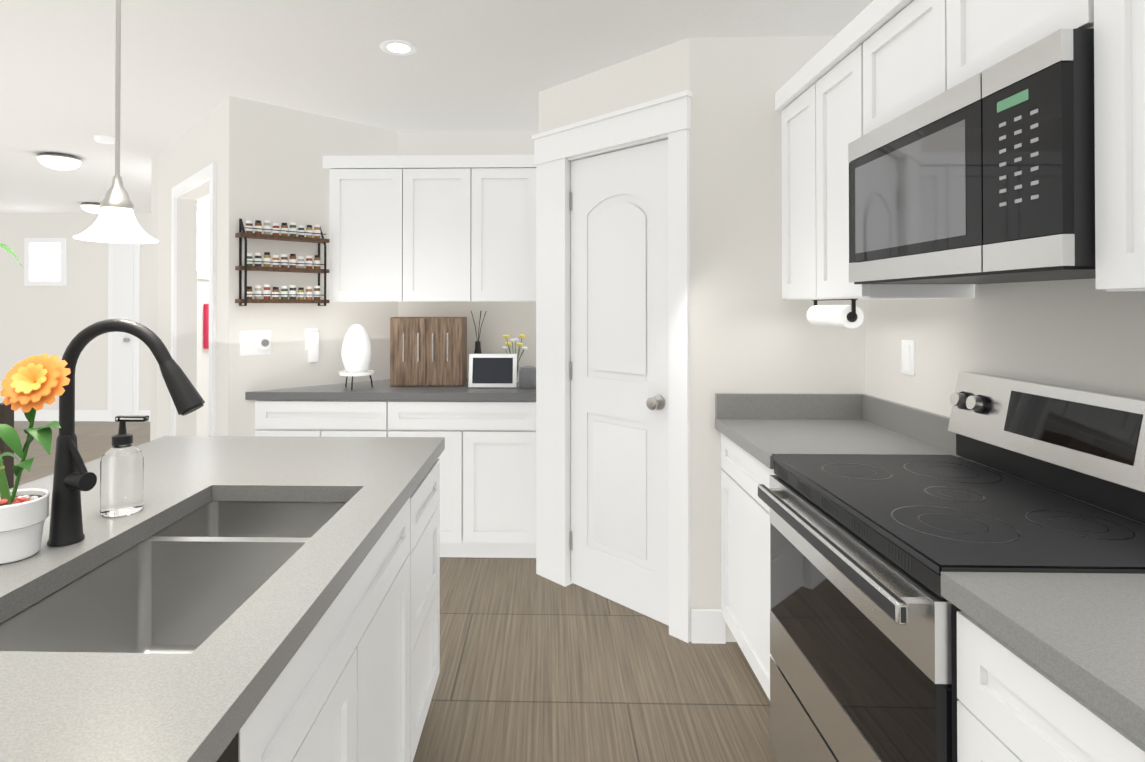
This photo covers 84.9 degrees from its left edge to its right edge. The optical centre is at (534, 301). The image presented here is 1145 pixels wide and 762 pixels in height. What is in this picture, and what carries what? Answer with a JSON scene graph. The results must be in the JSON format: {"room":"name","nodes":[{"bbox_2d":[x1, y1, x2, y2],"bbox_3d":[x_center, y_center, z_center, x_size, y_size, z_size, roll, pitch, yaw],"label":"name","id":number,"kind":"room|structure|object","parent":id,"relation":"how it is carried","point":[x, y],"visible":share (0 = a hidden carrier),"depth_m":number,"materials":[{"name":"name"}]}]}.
{"room":"kitchen","nodes":[
{"label":"kitchen","id":0,"kind":"room"},
{"bbox_2d":[14,421,778,761],"bbox_3d":[-3.842,1.414,2.408,10.560,0.100,9.900,0,0,1],"label":"floor","id":1,"kind":"structure","parent":0,"point":[534,667],"depth_m":2.25,"materials":[{"name":"wood"}]},
{"bbox_2d":[0,403,13,488],"bbox_3d":[-1.791,0.836,2.083,0.415,1.050,0.420,0,0,1],"label":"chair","id":2,"kind":"object","parent":1,"relation":"on","point":[6,414],"visible":0.06,"depth_m":1.88,"materials":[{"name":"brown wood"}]},
{"bbox_2d":[245,379,396,436],"bbox_3d":[-1.132,0.925,3.568,0.742,0.896,0.632,0,0,1],"label":"base cabinet","id":3,"kind":"object","parent":1,"relation":"on","point":[332,410],"depth_m":3.27,"materials":[{"name":"white wood"}]},
{"bbox_2d":[339,324,374,389],"bbox_3d":[-0.972,0.299,3.418,0.190,0.353,0.190,0,0,1],"label":"diffuser","id":4,"kind":"object","parent":3,"relation":"on","point":[356,353],"visible":1,"depth_m":3.36,"materials":[{"name":"white ceramic"}]},
{"bbox_2d":[208,448,443,761],"bbox_3d":[-0.816,0.924,0.754,0.930,0.856,2.730,0,0,1],"label":"kitchen island","id":5,"kind":"object","parent":1,"relation":"on","point":[359,685],"depth_m":1.30,"materials":[{"name":"white wood"}]},
{"bbox_2d":[0,436,443,761],"bbox_3d":[-0.825,0.477,0.762,0.970,0.042,2.780,0,0,1],"label":"island countertop","id":6,"kind":"structure","parent":5,"relation":"on","point":[55,706],"depth_m":0.96,"materials":[{"name":"grey stone"}]},
{"bbox_2d":[0,243,70,563],"bbox_3d":[-0.969,0.058,1.119,0.317,0.800,0.129,0,0,1],"label":"plant","id":7,"kind":"object","parent":6,"relation":"on","point":[31,385],"visible":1,"depth_m":1.09,"materials":[{"name":"orange plant"}]},
{"bbox_2d":[100,415,148,516],"bbox_3d":[-0.894,0.355,1.367,0.095,0.209,0.080,0,0,1],"label":"soap dispenser","id":8,"kind":"object","parent":6,"relation":"on","point":[122,477],"visible":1,"depth_m":1.34,"materials":[{"name":"clear glass"}]},
{"bbox_2d":[47,319,204,546],"bbox_3d":[-0.777,0.246,1.191,0.293,0.426,0.062,0,0,1],"label":"faucet","id":9,"kind":"object","parent":6,"relation":"on","point":[73,477],"visible":1,"depth_m":1.18,"materials":[{"name":"black metal"}]},
{"bbox_2d":[0,496,351,651],"bbox_3d":[-0.628,0.612,1.189,0.445,0.246,0.812,0,0,1],"label":"sink","id":10,"kind":"object","parent":6,"relation":"in","point":[168,587],"depth_m":1.30,"materials":[{"name":"silver metal"}]},
{"bbox_2d":[389,379,535,557],"bbox_3d":[-0.367,0.925,3.550,0.788,0.896,0.632,0,0,1],"label":"base cabinet","id":11,"kind":"object","parent":1,"relation":"on","point":[487,457],"depth_m":3.25,"materials":[{"name":"white wood"}]},
{"bbox_2d":[390,317,466,385],"bbox_3d":[-0.603,0.284,3.567,0.410,0.385,0.204,0,0,1],"label":"box","id":12,"kind":"object","parent":11,"relation":"on","point":[428,351],"visible":1,"depth_m":3.49,"materials":[{"name":"brown wood"}]},
{"bbox_2d":[471,311,485,353],"bbox_3d":[-0.331,0.267,3.704,0.097,0.421,0.077,0,0,1],"label":"vase","id":13,"kind":"object","parent":11,"relation":"on","point":[477,350],"visible":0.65,"depth_m":3.69,"materials":[{"name":"grey glass"}]},
{"bbox_2d":[468,354,516,387],"bbox_3d":[-0.228,0.382,3.442,0.265,0.183,0.063,0,0,1],"label":"digital frame","id":14,"kind":"object","parent":11,"relation":"on","point":[492,370],"visible":1,"depth_m":3.43,"materials":[{"name":"white plastic"}]},
{"bbox_2d":[501,334,527,382],"bbox_3d":[-0.115,0.336,3.677,0.161,0.282,0.109,0,0,1],"label":"flower vase","id":15,"kind":"object","parent":11,"relation":"on","point":[523,348],"visible":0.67,"depth_m":3.66,"materials":[{"name":"clear glass"}]},
{"bbox_2d":[519,366,535,388],"bbox_3d":[-0.036,0.416,3.434,0.096,0.118,0.096,0,0,1],"label":"canister","id":16,"kind":"object","parent":11,"relation":"on","point":[527,377],"visible":1,"depth_m":3.39,"materials":[{"name":"grey metal"}]},
{"bbox_2d":[715,393,970,699],"bbox_3d":[1.014,0.864,2.182,0.595,0.996,0.628,0,0,1],"label":"base cabinet","id":17,"kind":"object","parent":1,"relation":"on","point":[753,427],"depth_m":2.22,"materials":[{"name":"white wood"}]},
{"bbox_2d":[758,372,1144,761],"bbox_3d":[0.969,0.782,1.460,0.645,1.150,0.809,0,0,1],"label":"range","id":18,"kind":"object","parent":1,"relation":"on","point":[866,550],"visible":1,"depth_m":1.38,"materials":[{"name":"grey"}]},
{"bbox_2d":[941,572,1144,761],"bbox_3d":[0.980,0.854,0.744,0.595,0.996,0.611,0,0,1],"label":"base cabinet","id":19,"kind":"object","parent":1,"relation":"on","point":[1050,667],"depth_m":0.90,"materials":[{"name":"white"}]},
{"bbox_2d":[0,0,872,213],"bbox_3d":[-3.842,-1.116,2.427,10.560,0.100,9.900,0,0,1],"label":"ceiling","id":20,"kind":"structure","parent":0,"point":[467,66],"depth_m":2.76,"materials":[{"name":"white paint"}]},
{"bbox_2d":[36,153,82,169],"bbox_3d":[-3.431,-1.001,4.517,0.270,0.100,0.270,0,0,1],"label":"ceiling lamp","id":21,"kind":"object","parent":20,"relation":"attached to","point":[58,161],"visible":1,"depth_m":4.44,"materials":[{"name":"white glass"}]},
{"bbox_2d":[80,202,100,212],"bbox_3d":[-4.670,-0.985,6.647,0.270,0.100,0.270,0,0,1],"label":"ceiling lamp","id":22,"kind":"object","parent":20,"relation":"attached to","point":[90,207],"visible":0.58,"depth_m":6.55,"materials":[{"name":"white glass"}]},
{"bbox_2d":[94,135,114,143],"bbox_3d":[-2.763,-1.037,4.021,0.120,0.034,0.120,0,0,1],"label":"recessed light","id":23,"kind":"object","parent":20,"relation":"attached to","point":[103,139],"visible":0.98,"depth_m":3.98,"materials":[{"name":"white plastic"}]},
{"bbox_2d":[73,0,157,243],"bbox_3d":[-0.826,-0.598,1.240,0.142,0.954,0.142,0,0,1],"label":"pendant light","id":24,"kind":"object","parent":20,"relation":"hanging from","point":[115,222],"visible":1,"depth_m":1.23,"materials":[{"name":"white glass"}]},
{"bbox_2d":[379,40,416,55],"bbox_3d":[-0.569,-1.061,2.618,0.156,0.006,0.156,0,0,1],"label":"recessed light","id":25,"kind":"object","parent":20,"relation":"in","point":[399,47],"visible":1,"depth_m":2.61,"materials":[{"name":"white plastic"}]},
{"bbox_2d":[0,36,1144,641],"bbox_3d":[-3.842,0.149,2.417,10.560,2.430,9.900,0,0,1],"label":"wall","id":26,"kind":"structure","parent":0,"point":[752,330],"depth_m":2.63,"materials":[{"name":"white paint"}]},
{"bbox_2d":[24,238,66,285],"bbox_3d":[-5.720,-0.460,7.308,0.490,0.560,0.019,0,0,1],"label":"window","id":27,"kind":"structure","parent":26,"relation":"in","point":[45,261],"depth_m":7.31,"materials":[{"name":"white"}]},
{"bbox_2d":[14,410,149,421],"bbox_3d":[-5.805,1.335,7.300,6.200,0.130,0.014,0,0,1],"label":"baseboard","id":28,"kind":"structure","parent":26,"relation":"attached to","point":[41,415],"depth_m":7.28,"materials":[{"name":"white wood"}]},
{"bbox_2d":[107,242,139,421],"bbox_3d":[-4.786,0.340,7.253,0.360,2.120,0.070,0,0,1],"label":"door","id":29,"kind":"structure","parent":26,"relation":"attached to","point":[123,303],"depth_m":7.26,"materials":[{"name":"white wood"}]},
{"bbox_2d":[171,163,215,435],"bbox_3d":[-2.043,0.313,3.745,0.650,2.120,0.730,0,0,1],"label":"door frame","id":30,"kind":"structure","parent":26,"relation":"attached to","point":[208,173],"depth_m":3.42,"materials":[{"name":"white wood"}]},
{"bbox_2d":[197,197,208,279],"bbox_3d":[-2.645,-0.501,5.144,0.019,0.650,0.680,0,0,1],"label":"room window","id":31,"kind":"structure","parent":26,"relation":"in","point":[202,238],"depth_m":5.00,"materials":[{"name":"white"}]},
{"bbox_2d":[204,304,208,348],"bbox_3d":[-2.635,0.194,5.099,0.037,0.380,0.180,0,0,1],"label":"hanging towel","id":32,"kind":"object","parent":26,"relation":"hanging from","point":[206,326],"visible":0.35,"depth_m":5.01,"materials":[{"name":"red fabric"}]},
{"bbox_2d":[240,330,270,355],"bbox_3d":[-1.470,0.220,3.301,0.121,0.130,0.114,0,0,1],"label":"electrical outlet","id":33,"kind":"object","parent":26,"relation":"attached to","point":[258,342],"visible":1,"depth_m":3.29,"materials":[{"name":"white plastic"}]},
{"bbox_2d":[235,218,329,305],"bbox_3d":[-1.347,-0.202,3.365,0.475,0.455,0.086,0,-1,-43],"label":"spice rack","id":34,"kind":"object","parent":26,"relation":"attached to","point":[258,261],"visible":1,"depth_m":3.33,"materials":[{"name":"black wood"}]},
{"bbox_2d":[305,328,318,362],"bbox_3d":[-1.237,0.247,3.493,0.075,0.190,0.045,0,-1,-43],"label":"electrical outlet","id":35,"kind":"object","parent":26,"relation":"attached to","point":[312,341],"visible":1,"depth_m":3.48,"materials":[{"name":"white plastic"}]},
{"bbox_2d":[323,155,535,301],"bbox_3d":[-0.584,-0.412,3.710,1.235,0.830,0.342,0,0,1],"label":"upper cabinet","id":36,"kind":"object","parent":26,"relation":"attached to","point":[432,228],"visible":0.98,"depth_m":3.55,"materials":[{"name":"white wood"}]},
{"bbox_2d":[532,90,691,642],"bbox_3d":[0.316,0.264,2.823,0.675,2.205,0.676,0,0,1],"label":"door frame","id":37,"kind":"structure","parent":26,"relation":"attached to","point":[557,150],"depth_m":2.97,"materials":[{"name":"white wood"}]},
{"bbox_2d":[570,139,668,625],"bbox_3d":[0.387,0.338,2.816,0.441,2.033,0.451,0,0,1],"label":"pantry door","id":38,"kind":"structure","parent":26,"relation":"in","point":[619,540],"depth_m":2.80,"materials":[{"name":"white wood"}]},
{"bbox_2d":[775,67,802,299],"bbox_3d":[1.139,-0.422,2.341,0.352,0.830,0.322,0,0,1],"label":"upper cabinet","id":39,"kind":"object","parent":26,"relation":"attached to","point":[789,98],"depth_m":2.41,"materials":[{"name":"white wood"}]},
{"bbox_2d":[803,26,846,299],"bbox_3d":[1.131,-0.424,2.018,0.352,0.830,0.325,0,0,1],"label":"upper cabinet","id":40,"kind":"object","parent":26,"relation":"attached to","point":[825,75],"depth_m":2.12,"materials":[{"name":"white wood"}]},
{"bbox_2d":[806,299,863,327],"bbox_3d":[1.091,0.044,2.280,0.080,0.102,0.310,0,0,1],"label":"paper towel","id":41,"kind":"object","parent":40,"relation":"attached to","point":[846,316],"visible":1,"depth_m":2.19,"materials":[{"name":"white paper"}]},
{"bbox_2d":[847,0,926,299],"bbox_3d":[1.122,-0.427,1.659,0.352,0.830,0.393,0,0,1],"label":"upper cabinet","id":42,"kind":"object","parent":26,"relation":"attached to","point":[873,65],"depth_m":1.77,"materials":[{"name":"white wood"}]},
{"bbox_2d":[848,28,1095,283],"bbox_3d":[1.107,-0.261,1.462,0.371,0.417,0.770,0,0,1],"label":"microwave","id":43,"kind":"object","parent":42,"relation":"attached to","point":[987,176],"visible":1,"depth_m":1.27,"materials":[{"name":"grey"}]},
{"bbox_2d":[901,340,914,375],"bbox_3d":[1.310,0.197,2.191,0.006,0.120,0.075,0,0,1],"label":"electrical outlet","id":44,"kind":"object","parent":26,"relation":"attached to","point":[908,357],"visible":1,"depth_m":2.18,"materials":[{"name":"white plastic"}]},
{"bbox_2d":[923,0,1058,298],"bbox_3d":[1.113,-0.430,1.267,0.352,0.830,0.392,0,0,1],"label":"upper cabinet","id":45,"kind":"object","parent":26,"relation":"attached to","point":[962,39],"depth_m":1.40,"materials":[{"name":"white wood"}]},
{"bbox_2d":[1059,0,1144,291],"bbox_3d":[1.103,-0.433,0.867,0.352,0.830,0.407,0,0,1],"label":"upper cabinet","id":46,"kind":"object","parent":26,"relation":"attached to","point":[1118,25],"depth_m":1.02,"materials":[{"name":"white wood"}]}
]}

